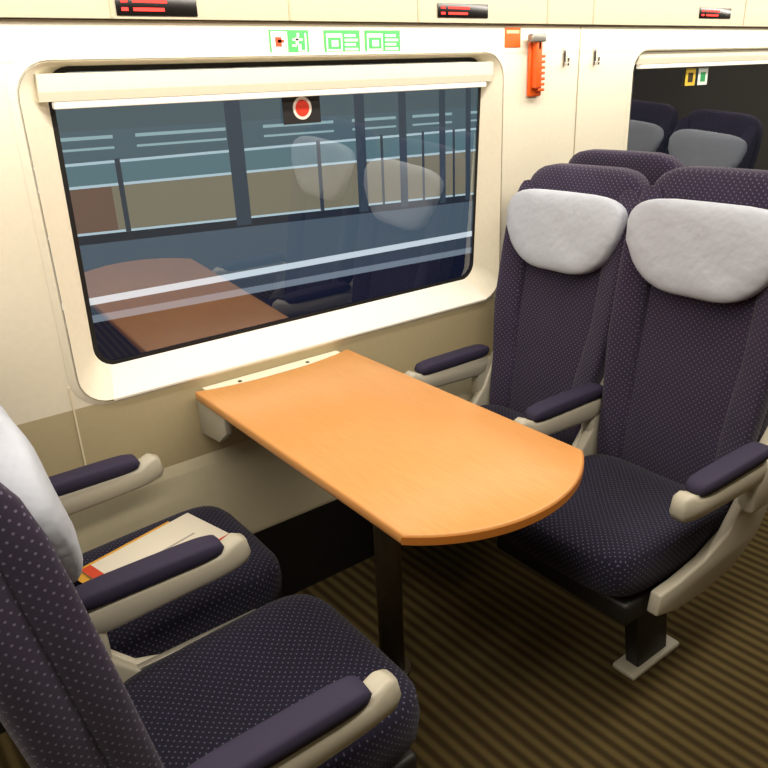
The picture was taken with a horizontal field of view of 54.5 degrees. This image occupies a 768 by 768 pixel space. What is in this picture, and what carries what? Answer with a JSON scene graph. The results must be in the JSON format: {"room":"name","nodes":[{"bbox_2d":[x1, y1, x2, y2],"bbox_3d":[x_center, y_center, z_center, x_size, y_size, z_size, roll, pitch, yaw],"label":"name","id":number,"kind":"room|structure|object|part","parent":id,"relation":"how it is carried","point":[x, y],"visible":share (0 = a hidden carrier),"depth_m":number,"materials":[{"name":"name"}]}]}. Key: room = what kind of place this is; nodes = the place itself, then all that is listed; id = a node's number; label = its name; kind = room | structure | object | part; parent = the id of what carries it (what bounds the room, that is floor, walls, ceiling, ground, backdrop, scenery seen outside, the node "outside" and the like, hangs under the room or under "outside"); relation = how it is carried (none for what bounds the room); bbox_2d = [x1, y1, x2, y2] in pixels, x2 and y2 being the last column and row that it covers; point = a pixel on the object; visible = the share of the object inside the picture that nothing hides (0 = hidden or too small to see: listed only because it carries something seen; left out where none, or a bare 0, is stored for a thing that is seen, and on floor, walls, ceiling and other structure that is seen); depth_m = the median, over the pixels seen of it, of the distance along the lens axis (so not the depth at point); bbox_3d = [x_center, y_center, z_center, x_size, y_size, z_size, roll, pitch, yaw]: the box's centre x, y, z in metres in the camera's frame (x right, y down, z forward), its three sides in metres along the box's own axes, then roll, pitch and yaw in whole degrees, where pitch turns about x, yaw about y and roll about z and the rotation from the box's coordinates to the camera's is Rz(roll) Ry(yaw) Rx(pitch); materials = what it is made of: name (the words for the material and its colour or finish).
{"room":"train interior","nodes":[
{"label":"train interior","id":0,"kind":"room"},
{"bbox_2d":[0,0,767,733],"bbox_3d":[0.356,-0.373,2.294,7.800,1.920,0.500,-18,27,-33],"label":"wall","id":1,"kind":"structure","parent":0,"point":[313,536],"depth_m":2.10,"materials":[{"name":"beige plastic"}]},
{"bbox_2d":[115,0,197,16],"bbox_3d":[-0.510,-0.852,1.677,0.190,0.042,0.004,-18,27,-33],"label":"display","id":2,"kind":"object","parent":1,"relation":"attached to","point":[123,7],"visible":1,"depth_m":1.68,"materials":[{"name":"black plastic"}]},
{"bbox_2d":[49,453,281,669],"bbox_3d":[-0.627,0.203,1.577,0.718,0.990,0.536,-18,27,-33],"label":"seat","id":3,"kind":"object","parent":1,"relation":"attached to","point":[143,611],"visible":0.47,"depth_m":1.58,"materials":[{"name":"fabric"}]},
{"bbox_2d":[77,513,228,582],"bbox_3d":[-0.544,0.400,1.753,0.185,0.009,0.320,15,28,36],"label":"magazine","id":4,"kind":"object","parent":3,"relation":"on","point":[187,527],"visible":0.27,"depth_m":1.79,"materials":[{"name":"white paper"}]},
{"bbox_2d":[73,506,281,657],"bbox_3d":[-0.528,0.485,1.763,0.500,0.152,0.410,-18,27,-33],"label":"cushion","id":5,"kind":"object","parent":3,"relation":"on","point":[257,583],"depth_m":1.65,"materials":[{"name":"fabric"}]},
{"bbox_3d":[-0.413,0.550,1.545,0.340,0.025,0.016,-18,27,-33],"label":"recline rail","id":6,"kind":"part","parent":3,"relation":"part of","materials":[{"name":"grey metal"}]},
{"bbox_3d":[0.299,0.348,2.715,7.800,0.272,0.002,-18,27,-33],"label":"grille panel","id":7,"kind":"part","parent":1,"relation":"part of","materials":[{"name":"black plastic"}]},
{"bbox_3d":[0.226,-0.154,2.585,7.800,0.234,0.030,-18,27,-33],"label":"panel","id":8,"kind":"part","parent":1,"relation":"part of","materials":[{"name":"beige plastic"}]},
{"bbox_2d":[6,46,506,404],"bbox_3d":[-0.212,-0.510,2.131,1.493,0.820,0.090,-18,27,-33],"label":"window","id":9,"kind":"structure","parent":1,"relation":"in","point":[42,87],"depth_m":1.96,"materials":[{"name":"white plastic"}]},
{"bbox_3d":[-0.211,-0.820,1.998,1.374,0.057,0.037,-18,27,-33],"label":"blind casing","id":10,"kind":"part","parent":9,"relation":"part of","materials":[{"name":"beige plastic"}]},
{"bbox_2d":[281,96,320,124],"bbox_3d":[-0.225,-0.750,2.040,0.120,0.070,0.002,-18,27,-33],"label":"marker","id":11,"kind":"object","parent":9,"relation":"attached to","point":[303,109],"visible":0.91,"depth_m":2.04,"materials":[{"name":"black plastic"}]},
{"bbox_3d":[0.263,0.212,2.704,7.800,0.535,0.102,-18,27,-33],"label":"heater panel","id":12,"kind":"part","parent":1,"relation":"part of","materials":[{"name":"beige plastic"}]},
{"bbox_2d":[268,30,308,53],"bbox_3d":[-0.242,-0.876,1.912,0.116,0.059,0.001,-18,27,-33],"label":"emergency exit sign","id":13,"kind":"object","parent":1,"relation":"attached to","point":[281,41],"visible":1,"depth_m":1.91,"materials":[{"name":"green plastic"}]},
{"bbox_3d":[-0.203,-0.888,1.938,0.005,0.045,0.001,-18,27,-33],"label":"door frame","id":14,"kind":"part","parent":13,"relation":"part of","materials":[{"name":"white plastic"}]},
{"bbox_2d":[323,30,359,51],"bbox_3d":[-0.112,-0.918,2.002,0.116,0.059,0.002,-18,27,-33],"label":"emergency exit sign","id":15,"kind":"object","parent":1,"relation":"attached to","point":[334,40],"visible":1,"depth_m":2.00,"materials":[{"name":"green plastic"}]},
{"bbox_3d":[-0.132,-0.912,1.988,0.051,0.042,0.001,-18,27,-33],"label":"pictogram frame","id":16,"kind":"part","parent":15,"relation":"part of","materials":[{"name":"white"}]},
{"bbox_2d":[364,30,399,50],"bbox_3d":[-0.003,-0.953,2.076,0.123,0.059,0.002,-18,27,-33],"label":"emergency exit sign","id":17,"kind":"object","parent":1,"relation":"attached to","point":[375,40],"visible":1,"depth_m":2.07,"materials":[{"name":"green plastic"}]},
{"bbox_3d":[-0.025,-0.946,2.062,0.054,0.042,0.001,-18,27,-33],"label":"pictogram frame","id":18,"kind":"part","parent":17,"relation":"part of","materials":[{"name":"white"}]},
{"bbox_3d":[0.190,-1.030,2.228,7.800,0.081,0.031,-18,27,-33],"label":"panel","id":19,"kind":"part","parent":1,"relation":"part of","materials":[{"name":"white plastic"}]},
{"bbox_3d":[0.191,-1.140,2.175,7.800,0.158,0.050,-18,27,-33],"label":"display panel","id":20,"kind":"part","parent":1,"relation":"part of","materials":[{"name":"beige plastic"}]},
{"bbox_2d":[437,3,487,17],"bbox_3d":[0.233,-1.096,2.189,0.200,0.037,0.004,-18,27,-33],"label":"display","id":21,"kind":"object","parent":1,"relation":"attached to","point":[446,10],"visible":1,"depth_m":2.18,"materials":[{"name":"black plastic"}]},
{"bbox_2d":[505,27,520,46],"bbox_3d":[0.407,-1.096,2.356,0.070,0.057,0.001,-18,27,-33],"label":"warning sticker","id":22,"kind":"object","parent":1,"relation":"attached to","point":[512,34],"visible":1,"depth_m":2.35,"materials":[{"name":"orange plastic"}]},
{"bbox_2d":[404,163,649,446],"bbox_3d":[0.390,-0.125,2.278,0.718,0.990,0.536,-18,27,-33],"label":"seat","id":23,"kind":"object","parent":1,"relation":"attached to","point":[566,229],"visible":0.7,"depth_m":2.31,"materials":[{"name":"fabric"}]},
{"bbox_2d":[480,404,573,445],"bbox_3d":[0.316,0.213,2.345,0.500,0.152,0.410,-18,27,-33],"label":"cushion","id":24,"kind":"object","parent":23,"relation":"on","point":[510,411],"depth_m":2.48,"materials":[{"name":"fabric"}]},
{"bbox_3d":[0.581,-0.248,2.387,0.230,0.860,0.475,-18,27,-33],"label":"backrest","id":25,"kind":"part","parent":23,"relation":"part of","materials":[{"name":"fabric"}]},
{"bbox_2d":[527,34,545,96],"bbox_3d":[0.495,-1.035,2.423,0.082,0.187,0.040,-18,27,-33],"label":"hammer","id":26,"kind":"object","parent":1,"relation":"attached to","point":[535,41],"visible":1,"depth_m":2.42,"materials":[{"name":"orange plastic"}]},
{"bbox_3d":[0.495,-1.040,2.417,0.022,0.150,0.024,-18,27,-33],"label":"hammer handle","id":27,"kind":"part","parent":26,"relation":"part of","materials":[{"name":"orange plastic"}]},
{"bbox_2d":[563,47,569,65],"bbox_3d":[0.615,-1.103,2.507,0.012,0.060,0.022,-18,27,-33],"label":"coat hook","id":28,"kind":"object","parent":1,"relation":"attached to","point":[565,63],"visible":1,"depth_m":2.51,"materials":[{"name":"silver metal"}]},
{"bbox_3d":[0.610,-1.106,2.514,0.012,0.060,0.004,-18,27,-33],"label":"plate","id":29,"kind":"part","parent":28,"relation":"part of","materials":[{"name":"silver metal"}]},
{"bbox_2d":[593,46,599,64],"bbox_3d":[0.742,-1.144,2.595,0.012,0.060,0.022,-18,27,-33],"label":"coat hook","id":30,"kind":"object","parent":1,"relation":"attached to","point":[595,62],"visible":1,"depth_m":2.60,"materials":[{"name":"silver metal"}]},
{"bbox_3d":[0.737,-1.147,2.602,0.012,0.060,0.004,-18,27,-33],"label":"plate","id":31,"kind":"part","parent":30,"relation":"part of","materials":[{"name":"silver metal"}]},
{"bbox_2d":[623,43,767,149],"bbox_3d":[1.484,-1.057,3.300,1.494,0.820,0.090,-18,27,-33],"label":"window","id":32,"kind":"structure","parent":1,"relation":"in","point":[706,57],"depth_m":2.94,"materials":[{"name":"white plastic"}]},
{"bbox_2d":[685,68,695,85],"bbox_3d":[1.254,-1.256,3.049,0.070,0.065,0.001,-18,27,-33],"label":"sticker","id":33,"kind":"object","parent":32,"relation":"attached to","point":[690,73],"visible":1,"depth_m":3.05,"materials":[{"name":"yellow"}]},
{"bbox_3d":[1.485,-1.398,3.154,1.375,0.057,0.035,-18,27,-33],"label":"blind casing","id":34,"kind":"part","parent":32,"relation":"part of","materials":[{"name":"beige plastic"}]},
{"bbox_2d":[697,68,707,84],"bbox_3d":[1.326,-1.279,3.098,0.070,0.065,0.001,-18,27,-33],"label":"sticker","id":35,"kind":"object","parent":32,"relation":"attached to","point":[703,72],"visible":1,"depth_m":3.10,"materials":[{"name":"white"}]},
{"bbox_2d":[699,7,730,18],"bbox_3d":[1.299,-1.452,2.919,0.220,0.037,0.004,-18,27,-33],"label":"display","id":36,"kind":"object","parent":1,"relation":"attached to","point":[715,13],"visible":1,"depth_m":2.92,"materials":[{"name":"black plastic"}]},
{"bbox_2d":[0,508,767,767],"bbox_3d":[1.083,0.833,1.806,7.800,0.001,2.780,-18,27,-33],"label":"floor","id":37,"kind":"structure","parent":0,"point":[510,668],"depth_m":2.02,"materials":[{"name":"carpet"}]},
{"bbox_2d":[0,405,419,767],"bbox_3d":[-0.315,0.456,1.243,0.718,1.230,0.541,-18,27,-33],"label":"seat","id":38,"kind":"object","parent":37,"relation":"on","point":[290,682],"visible":1,"depth_m":1.07,"materials":[{"name":"fabric"}]},
{"bbox_3d":[-0.526,0.343,1.051,0.230,0.860,0.475,-18,27,-33],"label":"backrest","id":39,"kind":"part","parent":38,"relation":"part of","materials":[{"name":"fabric"}]},
{"bbox_2d":[124,594,419,767],"bbox_3d":[-0.230,0.623,1.395,0.500,0.152,0.445,-18,27,-33],"label":"cushion","id":40,"kind":"object","parent":38,"relation":"on","point":[203,695],"depth_m":1.40,"materials":[{"name":"fabric"}]},
{"bbox_2d":[195,349,583,675],"bbox_3d":[0.000,0.434,1.913,0.502,0.740,1.021,-18,27,-33],"label":"wooden table","id":41,"kind":"object","parent":37,"relation":"on","point":[425,464],"visible":0.9,"depth_m":1.68,"materials":[{"name":"brown wood"}]},
{"bbox_3d":[-0.307,-0.029,2.142,0.440,0.024,0.047,-18,27,-33],"label":"hinge plate","id":42,"kind":"part","parent":41,"relation":"part of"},
{"bbox_3d":[0.010,0.446,1.904,0.068,0.702,0.068,-18,27,-33],"label":"table leg","id":43,"kind":"part","parent":41,"relation":"part of","materials":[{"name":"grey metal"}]},
{"bbox_2d":[569,149,684,185],"bbox_3d":[1.038,-0.236,2.762,0.723,1.260,0.536,-18,27,-33],"label":"seat","id":44,"kind":"object","parent":37,"relation":"on","point":[652,165],"visible":0.02,"depth_m":2.29,"materials":[{"name":"fabric"}]},
{"bbox_2d":[497,166,767,680],"bbox_3d":[0.671,0.123,1.926,0.692,1.255,0.541,-18,27,-33],"label":"seat","id":45,"kind":"object","parent":37,"relation":"on","point":[672,490],"visible":0.93,"depth_m":1.89,"materials":[{"name":"fabric"}]},
{"bbox_2d":[503,454,724,596],"bbox_3d":[0.594,0.354,1.970,0.500,0.152,0.445,-18,27,-33],"label":"cushion","id":46,"kind":"object","parent":45,"relation":"on","point":[617,535],"depth_m":1.83,"materials":[{"name":"fabric"}]},
{"bbox_3d":[0.848,-0.115,2.001,0.206,0.885,0.475,-18,27,-33],"label":"backrest","id":47,"kind":"part","parent":45,"relation":"part of","materials":[{"name":"fabric"}]},
{"label":"outside","id":48,"kind":"structure","parent":0,"visible":0},
{"bbox_2d":[19,60,767,384],"bbox_3d":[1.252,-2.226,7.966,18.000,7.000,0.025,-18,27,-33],"label":"window","id":49,"kind":"structure","parent":48,"point":[194,221],"depth_m":6.55,"materials":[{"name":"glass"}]}
]}

